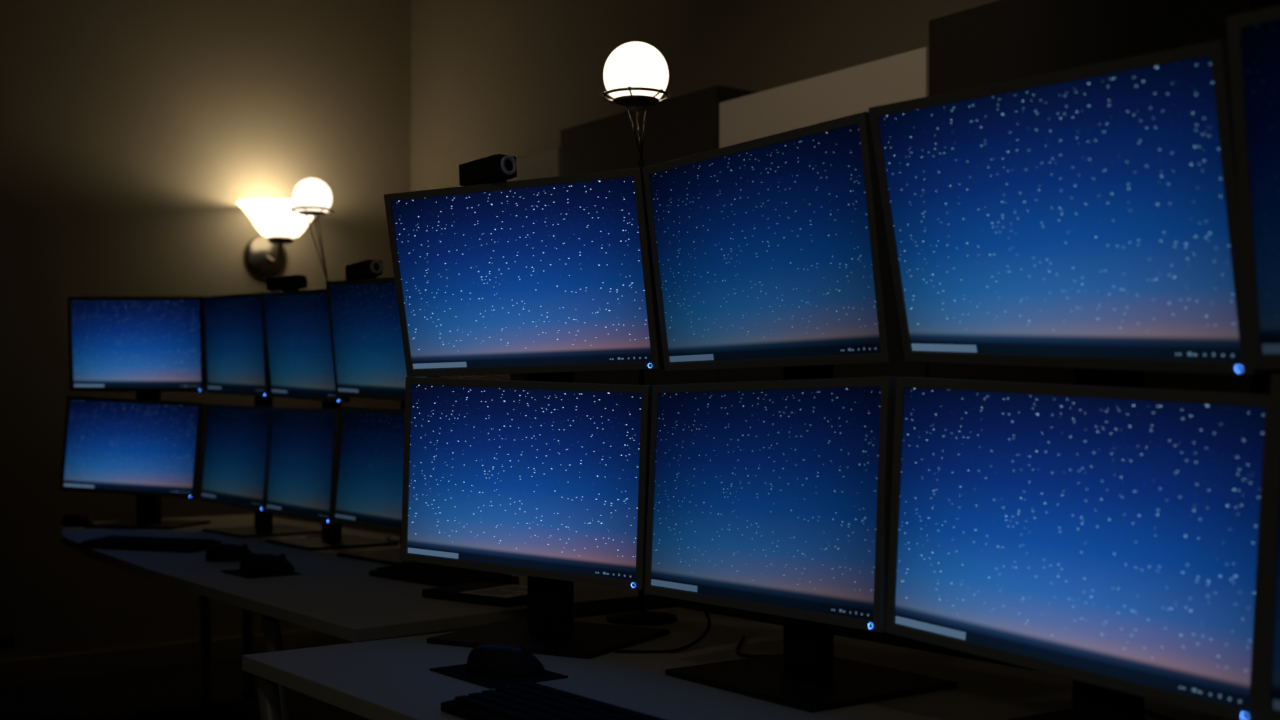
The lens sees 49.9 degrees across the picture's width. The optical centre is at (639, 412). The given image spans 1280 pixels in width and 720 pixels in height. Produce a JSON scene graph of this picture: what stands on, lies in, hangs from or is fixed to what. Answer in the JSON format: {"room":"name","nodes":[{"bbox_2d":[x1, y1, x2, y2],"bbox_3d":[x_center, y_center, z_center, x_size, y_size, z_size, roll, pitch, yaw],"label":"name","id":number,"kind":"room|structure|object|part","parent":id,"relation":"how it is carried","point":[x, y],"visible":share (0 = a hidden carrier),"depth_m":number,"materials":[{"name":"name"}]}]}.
{"room":"control room","nodes":[
{"label":"control room","id":0,"kind":"room"},
{"bbox_2d":[0,0,410,660],"bbox_3d":[-3.624,-0.670,5.395,6.050,3.700,0.100,0,0,-38],"label":"wall","id":1,"kind":"structure","parent":0,"point":[133,132],"depth_m":6.37,"materials":[{"name":"paint"}]},
{"bbox_2d":[0,629,409,683],"bbox_3d":[-3.595,1.130,5.345,6.035,0.100,0.015,0,0,-38],"label":"baseboard","id":2,"kind":"structure","parent":1,"relation":"attached to","point":[115,660],"depth_m":6.33,"materials":[{"name":"paint"}]},
{"bbox_2d":[236,198,313,279],"bbox_3d":[-1.710,-0.817,6.549,0.406,0.343,0.410,0,0,-38],"label":"wall sconce","id":3,"kind":"object","parent":1,"relation":"attached to","point":[265,255],"visible":0.91,"depth_m":6.49,"materials":[{"name":"white glass"}]},
{"bbox_3d":[-1.755,-0.770,6.619,0.027,0.113,0.192,0,0,-34],"label":"arm","id":4,"kind":"part","parent":3,"relation":"part of","materials":[{"name":"silver metal"}]},
{"bbox_3d":[-1.709,-0.909,6.547,0.406,0.158,0.406,0,0,-38],"label":"lamp shade","id":5,"kind":"part","parent":3,"relation":"part of","materials":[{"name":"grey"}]},
{"bbox_2d":[267,236,293,243],"bbox_3d":[-1.709,-0.820,6.547,0.124,0.030,0.124,0,0,-38],"label":"socket","id":6,"kind":"object","parent":3,"relation":"attached to","point":[272,239],"depth_m":6.50,"materials":[{"name":"black metal"}]},
{"bbox_2d":[47,658,368,719],"bbox_3d":[-0.835,1.230,1.778,6.250,0.100,9.235,0,0,-38],"label":"floor","id":7,"kind":"structure","parent":0,"point":[174,692],"depth_m":5.72,"materials":[{"name":"carpet"}]},
{"bbox_2d":[61,514,686,719],"bbox_3d":[-1.127,0.812,4.384,1.070,0.744,3.180,0,0,-38],"label":"desk","id":8,"kind":"object","parent":7,"relation":"on","point":[334,595],"visible":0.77,"depth_m":3.48,"materials":[{"name":"laminate"}]},
{"bbox_2d":[61,515,93,526],"bbox_3d":[-2.172,0.416,5.321,0.137,0.043,0.075,0,0,14],"label":"computer mouse","id":9,"kind":"object","parent":8,"relation":"on","point":[68,520],"visible":0.98,"depth_m":5.29,"materials":[{"name":"black plastic"}]},
{"bbox_2d":[84,391,210,529],"bbox_3d":[-1.910,0.062,5.355,0.360,0.756,0.316,0,0,9],"label":"monitor stand","id":10,"kind":"object","parent":8,"relation":"on","point":[148,508],"visible":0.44,"depth_m":5.34,"materials":[{"name":"plastic"}]},
{"bbox_2d":[59,396,205,497],"bbox_3d":[-1.935,0.131,5.262,0.572,0.389,0.073,0,0,9],"label":"computer monitor","id":11,"kind":"object","parent":10,"relation":"attached to","point":[111,445],"visible":1,"depth_m":5.24,"materials":[{"name":"glass"}]},
{"bbox_2d":[67,296,205,391],"bbox_3d":[-1.921,-0.262,5.277,0.559,0.368,0.074,0,0,10],"label":"computer monitor","id":12,"kind":"object","parent":10,"relation":"attached to","point":[131,343],"visible":1,"depth_m":5.25,"materials":[{"name":"glass"}]},
{"bbox_3d":[-1.910,0.435,5.355,0.360,0.010,0.316,0,0,9],"label":"plate","id":13,"kind":"part","parent":10,"relation":"part of","materials":[{"name":"plastic"}]},
{"bbox_2d":[77,535,221,552],"bbox_3d":[-1.596,0.426,4.477,0.450,0.028,0.160,0,0,21],"label":"keyboard","id":14,"kind":"object","parent":8,"relation":"on","point":[165,544],"visible":1,"depth_m":4.43,"materials":[{"name":"plastic"}]},
{"bbox_3d":[-1.708,0.824,5.407,0.038,0.715,0.088,0,0,-38],"label":"leg","id":15,"kind":"part","parent":8,"relation":"part of","materials":[{"name":"paint"}]},
{"bbox_2d":[206,544,253,560],"bbox_3d":[-1.218,0.414,4.100,0.149,0.047,0.082,0,0,-3],"label":"computer mouse","id":16,"kind":"object","parent":8,"relation":"on","point":[216,552],"visible":0.93,"depth_m":4.07,"materials":[{"name":"black plastic"}]},
{"bbox_3d":[-1.639,0.824,5.745,0.038,0.717,0.140,0,0,-26],"label":"leg","id":17,"kind":"part","parent":8,"relation":"part of","materials":[{"name":"paint"}]},
{"bbox_2d":[220,569,300,578],"bbox_3d":[-1.039,0.438,3.770,0.150,0.004,0.200,0,0,-38],"label":"mouse pad","id":18,"kind":"object","parent":8,"relation":"on","point":[237,572],"visible":0.73,"depth_m":3.73,"materials":[{"name":"plastic"}]},
{"bbox_2d":[240,553,294,571],"bbox_3d":[-1.023,0.411,3.783,0.149,0.047,0.082,0,0,-3],"label":"computer mouse","id":19,"kind":"object","parent":18,"relation":"on","point":[256,562],"visible":1,"depth_m":3.75,"materials":[{"name":"black plastic"}]},
{"bbox_2d":[202,396,321,537],"bbox_3d":[-1.384,0.070,5.056,0.316,0.741,0.360,0,0,-39],"label":"monitor stand","id":20,"kind":"object","parent":8,"relation":"on","point":[264,527],"visible":0.33,"depth_m":5.02,"materials":[{"name":"plastic"}]},
{"bbox_2d":[202,293,269,396],"bbox_3d":[-1.456,-0.246,5.004,0.073,0.384,0.569,0,0,-39],"label":"computer monitor","id":21,"kind":"object","parent":20,"relation":"attached to","point":[233,327],"visible":0.96,"depth_m":4.98,"materials":[{"name":"glass"}]},
{"bbox_2d":[199,404,276,510],"bbox_3d":[-1.453,0.156,5.002,0.074,0.376,0.565,0,0,-40],"label":"computer monitor","id":22,"kind":"object","parent":20,"relation":"attached to","point":[235,444],"visible":0.94,"depth_m":4.98,"materials":[{"name":"glass"}]},
{"bbox_3d":[-1.384,0.435,5.056,0.316,0.010,0.360,0,0,-39],"label":"plate","id":23,"kind":"part","parent":20,"relation":"part of","materials":[{"name":"plastic"}]},
{"bbox_3d":[-0.835,0.824,3.252,0.171,0.719,0.038,0,0,39],"label":"leg","id":24,"kind":"part","parent":8,"relation":"part of","materials":[{"name":"paint"}]},
{"bbox_2d":[291,178,344,536],"bbox_3d":[-1.119,-0.191,4.822,0.199,1.262,0.150,0,0,2],"label":"globe lamp","id":25,"kind":"object","parent":8,"relation":"on","point":[310,196],"visible":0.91,"depth_m":4.78,"materials":[{"name":"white glass"}]},
{"bbox_3d":[-1.147,-0.761,4.822,0.139,0.122,0.139,0,0,-38],"label":"globe","id":26,"kind":"part","parent":25,"relation":"part of","materials":[{"name":"white glass"}]},
{"bbox_2d":[265,401,397,550],"bbox_3d":[-1.035,0.080,4.614,0.316,0.721,0.360,0,0,-37],"label":"monitor stand","id":27,"kind":"object","parent":8,"relation":"on","point":[332,538],"visible":0.32,"depth_m":4.58,"materials":[{"name":"plastic"}]},
{"bbox_2d":[265,407,341,523],"bbox_3d":[-1.107,0.167,4.561,0.069,0.369,0.560,0,0,-36],"label":"computer monitor","id":28,"kind":"object","parent":27,"relation":"attached to","point":[303,443],"visible":1,"depth_m":4.52,"materials":[{"name":"plastic"}]},
{"bbox_2d":[261,289,349,402],"bbox_3d":[-1.109,-0.224,4.566,0.086,0.388,0.572,0,0,-38],"label":"computer monitor","id":29,"kind":"object","parent":27,"relation":"attached to","point":[296,324],"visible":0.88,"depth_m":4.56,"materials":[{"name":"plastic"}]},
{"bbox_2d":[266,275,307,291],"bbox_3d":[-1.175,-0.430,4.587,0.133,0.051,0.046,0,0,12],"label":"webcam","id":30,"kind":"object","parent":29,"relation":"attached to","point":[292,282],"visible":1,"depth_m":4.57,"materials":[{"name":"black plastic"}]},
{"bbox_3d":[-1.121,-0.435,4.575,0.010,0.041,0.044,-4,-1,12],"label":"plate","id":31,"kind":"part","parent":30,"relation":"part of","materials":[{"name":"plastic"}]},
{"bbox_3d":[-1.035,0.435,4.614,0.316,0.010,0.360,0,0,-37],"label":"plate","id":32,"kind":"part","parent":27,"relation":"part of","materials":[{"name":"plastic"}]},
{"bbox_2d":[337,401,412,564],"bbox_3d":[-0.692,0.082,4.178,0.316,0.717,0.360,0,0,-41],"label":"monitor stand","id":33,"kind":"object","parent":8,"relation":"on","point":[389,556],"visible":0.13,"depth_m":4.14,"materials":[{"name":"plastic"}]},
{"bbox_2d":[332,407,404,532],"bbox_3d":[-0.753,0.169,4.126,0.079,0.374,0.563,0,0,-41],"label":"computer monitor","id":34,"kind":"object","parent":33,"relation":"attached to","point":[369,471],"visible":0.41,"depth_m":4.17,"materials":[{"name":"plastic"}]},
{"bbox_3d":[-0.692,0.435,4.178,0.316,0.010,0.360,0,0,-41],"label":"plate","id":35,"kind":"part","parent":33,"relation":"part of","materials":[{"name":"plastic"}]},
{"bbox_2d":[326,277,437,400],"bbox_3d":[-0.771,-0.220,4.120,0.088,0.387,0.572,0,0,-41],"label":"computer monitor","id":36,"kind":"object","parent":33,"relation":"attached to","point":[368,357],"visible":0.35,"depth_m":4.15,"materials":[{"name":"plastic"}]},
{"bbox_2d":[345,259,382,279],"bbox_3d":[-0.828,-0.427,4.139,0.048,0.053,0.139,0,0,-44],"label":"webcam","id":37,"kind":"object","parent":36,"relation":"on","point":[366,269],"visible":0.96,"depth_m":4.11,"materials":[{"name":"black plastic"}]},
{"bbox_3d":[-0.788,-0.432,4.097,0.046,0.043,0.011,0,-4,-44],"label":"plate","id":38,"kind":"part","parent":37,"relation":"part of","materials":[{"name":"plastic"}]},
{"bbox_2d":[386,536,400,541],"bbox_3d":[-0.817,0.436,4.705,0.072,0.006,0.254,0,0,-38],"label":"cable","id":39,"kind":"object","parent":8,"relation":"on","point":[388,539],"visible":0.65,"depth_m":4.68,"materials":[{"name":"black plastic"}]},
{"bbox_2d":[369,562,518,586],"bbox_3d":[-0.518,0.426,3.603,0.160,0.028,0.450,0,0,-43],"label":"keyboard","id":40,"kind":"object","parent":8,"relation":"on","point":[415,572],"visible":0.98,"depth_m":3.56,"materials":[{"name":"plastic"}]},
{"bbox_2d":[422,581,527,606],"bbox_3d":[-0.348,0.429,3.268,0.280,0.022,0.200,0,0,38],"label":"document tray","id":41,"kind":"object","parent":8,"relation":"on","point":[485,593],"visible":0.89,"depth_m":3.22,"materials":[{"name":"black plastic"}]},
{"bbox_3d":[0.040,0.824,3.567,0.140,0.717,0.038,0,0,41],"label":"leg","id":42,"kind":"part","parent":8,"relation":"part of","materials":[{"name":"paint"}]},
{"bbox_2d":[510,147,559,380],"bbox_3d":[-0.291,0.067,5.654,0.415,2.227,0.354,0,0,-38],"label":"tall cabinet","id":43,"kind":"object","parent":7,"relation":"on","point":[546,163],"visible":0.09,"depth_m":5.53,"materials":[{"name":"silver metal"}]},
{"bbox_3d":[-0.420,0.265,5.555,0.020,1.670,0.354,0,0,-38],"label":"door","id":44,"kind":"part","parent":43,"relation":"part of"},
{"bbox_3d":[-0.420,-0.810,5.555,0.020,0.470,0.354,0,0,-38],"label":"door","id":45,"kind":"part","parent":43,"relation":"part of","materials":[{"name":"white wood"}]},
{"bbox_2d":[242,607,1232,719],"bbox_3d":[0.526,0.812,1.712,1.016,0.744,2.770,0,0,-38],"label":"desk","id":46,"kind":"object","parent":7,"relation":"on","point":[385,679],"visible":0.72,"depth_m":2.27,"materials":[{"name":"laminate"}]},
{"bbox_3d":[-0.621,0.824,2.447,0.177,0.719,0.038,0,0,38],"label":"leg","id":47,"kind":"part","parent":46,"relation":"part of","materials":[{"name":"paint"}]},
{"bbox_2d":[429,664,567,688],"bbox_3d":[-0.239,0.438,2.316,0.150,0.004,0.200,0,0,-38],"label":"mouse pad","id":48,"kind":"object","parent":46,"relation":"on","point":[460,671],"visible":0.64,"depth_m":2.27,"materials":[{"name":"plastic"}]},
{"bbox_2d":[467,644,544,674],"bbox_3d":[-0.225,0.413,2.314,0.137,0.043,0.075,0,0,14],"label":"computer mouse","id":49,"kind":"object","parent":48,"relation":"on","point":[493,659],"visible":1,"depth_m":2.29,"materials":[{"name":"black plastic"}]},
{"bbox_2d":[427,372,668,658],"bbox_3d":[-0.174,0.063,2.679,0.360,0.753,0.316,0,0,28],"label":"monitor stand","id":50,"kind":"object","parent":46,"relation":"on","point":[550,627],"visible":0.29,"depth_m":2.66,"materials":[{"name":"plastic"}]},
{"bbox_2d":[384,168,663,376],"bbox_3d":[-0.225,-0.255,2.610,0.561,0.369,0.106,0,0,26],"label":"computer monitor","id":51,"kind":"object","parent":50,"relation":"attached to","point":[549,274],"visible":0.93,"depth_m":2.59,"materials":[{"name":"glass"}]},
{"bbox_2d":[459,154,516,185],"bbox_3d":[-0.286,-0.455,2.601,0.126,0.047,0.044,0,0,44],"label":"webcam","id":52,"kind":"object","parent":51,"relation":"on","point":[495,168],"visible":0.94,"depth_m":2.57,"materials":[{"name":"black plastic"}]},
{"bbox_3d":[-0.248,-0.459,2.563,0.010,0.039,0.042,-4,-3,44],"label":"plate","id":53,"kind":"part","parent":52,"relation":"part of","materials":[{"name":"plastic"}]},
{"bbox_2d":[401,377,652,589],"bbox_3d":[-0.215,0.122,2.595,0.570,0.384,0.056,0,0,31],"label":"computer monitor","id":54,"kind":"object","parent":50,"relation":"attached to","point":[550,480],"visible":0.95,"depth_m":2.56,"materials":[{"name":"glass"}]},
{"bbox_3d":[-0.174,0.435,2.679,0.360,0.010,0.316,0,0,28],"label":"plate","id":55,"kind":"part","parent":50,"relation":"part of","materials":[{"name":"plastic"}]},
{"bbox_2d":[441,681,665,719],"bbox_3d":[-0.093,0.426,1.898,0.160,0.028,0.450,0,0,-38],"label":"keyboard","id":56,"kind":"object","parent":46,"relation":"on","point":[530,700],"visible":1,"depth_m":1.96,"materials":[{"name":"plastic"}]},
{"bbox_2d":[603,41,676,624],"bbox_3d":[-0.001,-0.172,2.921,0.155,1.224,0.155,0,0,-38],"label":"globe lamp","id":57,"kind":"object","parent":46,"relation":"on","point":[635,74],"visible":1,"depth_m":2.88,"materials":[{"name":"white glass"}]},
{"bbox_3d":[-0.009,-0.724,2.921,0.139,0.122,0.139,0,0,-38],"label":"globe","id":58,"kind":"part","parent":57,"relation":"part of","materials":[{"name":"white glass"}]},
{"bbox_2d":[615,602,710,652],"bbox_3d":[0.051,0.338,2.599,0.154,0.208,0.212,0,0,13],"label":"cable","id":59,"kind":"object","parent":46,"relation":"on","point":[704,634],"visible":0.71,"depth_m":2.53,"materials":[{"name":"black plastic"}]},
{"bbox_2d":[736,635,783,657],"bbox_3d":[0.228,0.434,2.571,0.097,0.011,0.227,0,0,6],"label":"cable","id":60,"kind":"object","parent":46,"relation":"on","point":[738,653],"visible":0.53,"depth_m":2.48,"materials":[{"name":"black plastic"}]},
{"bbox_2d":[665,365,956,712],"bbox_3d":[0.275,0.065,2.254,0.316,0.750,0.360,0,0,-36],"label":"monitor stand","id":61,"kind":"object","parent":46,"relation":"on","point":[807,676],"visible":0.38,"depth_m":2.22,"materials":[{"name":"plastic"}]},
{"bbox_2d":[644,376,895,631],"bbox_3d":[0.200,0.132,2.184,0.070,0.367,0.558,0,0,-36],"label":"computer monitor","id":62,"kind":"object","parent":61,"relation":"attached to","point":[768,497],"visible":0.97,"depth_m":2.13,"materials":[{"name":"glass"}]},
{"bbox_2d":[643,112,902,370],"bbox_3d":[0.200,-0.254,2.227,0.091,0.363,0.557,0,0,-35],"label":"computer monitor","id":63,"kind":"object","parent":61,"relation":"attached to","point":[772,250],"visible":0.99,"depth_m":2.17,"materials":[{"name":"glass"}]},
{"bbox_3d":[0.275,0.435,2.254,0.316,0.010,0.360,0,0,-36],"label":"plate","id":64,"kind":"part","parent":61,"relation":"part of","materials":[{"name":"plastic"}]},
{"bbox_2d":[1009,368,1143,719],"bbox_3d":[0.602,0.071,1.772,0.316,0.738,0.360,0,0,-34],"label":"monitor stand","id":65,"kind":"object","parent":46,"relation":"on","point":[1089,701],"visible":0.06,"depth_m":1.76,"materials":[{"name":"plastic"}]},
{"bbox_3d":[0.602,0.435,1.772,0.316,0.010,0.360,0,0,-34],"label":"plate","id":66,"kind":"part","parent":65,"relation":"part of","materials":[{"name":"plastic"}]},
{"bbox_2d":[868,38,1269,374],"bbox_3d":[0.508,-0.236,1.720,0.119,0.390,0.576,0,0,-32],"label":"computer monitor","id":67,"kind":"object","parent":65,"relation":"attached to","point":[1084,217],"visible":0.97,"depth_m":1.67,"materials":[{"name":"glass"}]},
{"bbox_2d":[886,377,1269,719],"bbox_3d":[0.540,0.146,1.733,0.057,0.392,0.575,0,0,-36],"label":"computer monitor","id":68,"kind":"object","parent":65,"relation":"attached to","point":[1110,537],"visible":0.95,"depth_m":1.68,"materials":[{"name":"glass"}]},
{"bbox_3d":[0.878,0.084,1.248,0.316,0.713,0.360,0,0,-32],"label":"monitor stand","id":69,"kind":"object","parent":46,"relation":"on","visible":0},
{"bbox_2d":[1226,4,1279,369],"bbox_3d":[0.775,-0.214,1.193,0.097,0.385,0.571,0,0,-30],"label":"computer monitor","id":70,"kind":"object","parent":69,"relation":"attached to","point":[1253,36],"visible":1,"depth_m":1.40,"materials":[{"name":"plastic"}]},
{"bbox_2d":[1256,373,1279,719],"bbox_3d":[0.826,0.150,1.215,0.061,0.382,0.568,0,0,-35],"label":"computer monitor","id":71,"kind":"object","parent":69,"relation":"attached to","point":[1268,696],"visible":1,"depth_m":1.42,"materials":[{"name":"plastic"}]},
{"bbox_2d":[719,47,928,651],"bbox_3d":[0.679,0.067,4.397,0.415,2.227,0.899,0,0,-38],"label":"tall cabinet","id":72,"kind":"object","parent":7,"relation":"on","point":[904,76],"visible":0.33,"depth_m":4.22,"materials":[{"name":"beige wood"}]},
{"bbox_3d":[0.550,-0.810,4.298,0.020,0.470,0.899,0,0,-38],"label":"door","id":73,"kind":"part","parent":72,"relation":"part of","materials":[{"name":"white wood"}]},
{"bbox_3d":[0.550,0.265,4.298,0.020,1.670,0.899,0,0,-38],"label":"door","id":74,"kind":"part","parent":72,"relation":"part of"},
{"bbox_2d":[411,0,997,630],"bbox_3d":[1.601,-0.670,3.656,0.100,3.700,9.235,0,0,-38],"label":"wall","id":75,"kind":"structure","parent":0,"point":[489,77],"depth_m":5.99,"materials":[{"name":"paint"}]},
{"bbox_2d":[410,630,456,635],"bbox_3d":[1.555,1.130,3.621,0.015,0.100,9.035,0,0,-38],"label":"baseboard","id":76,"kind":"structure","parent":75,"relation":"attached to","point":[447,630],"depth_m":6.96,"materials":[{"name":"paint"}]}
]}

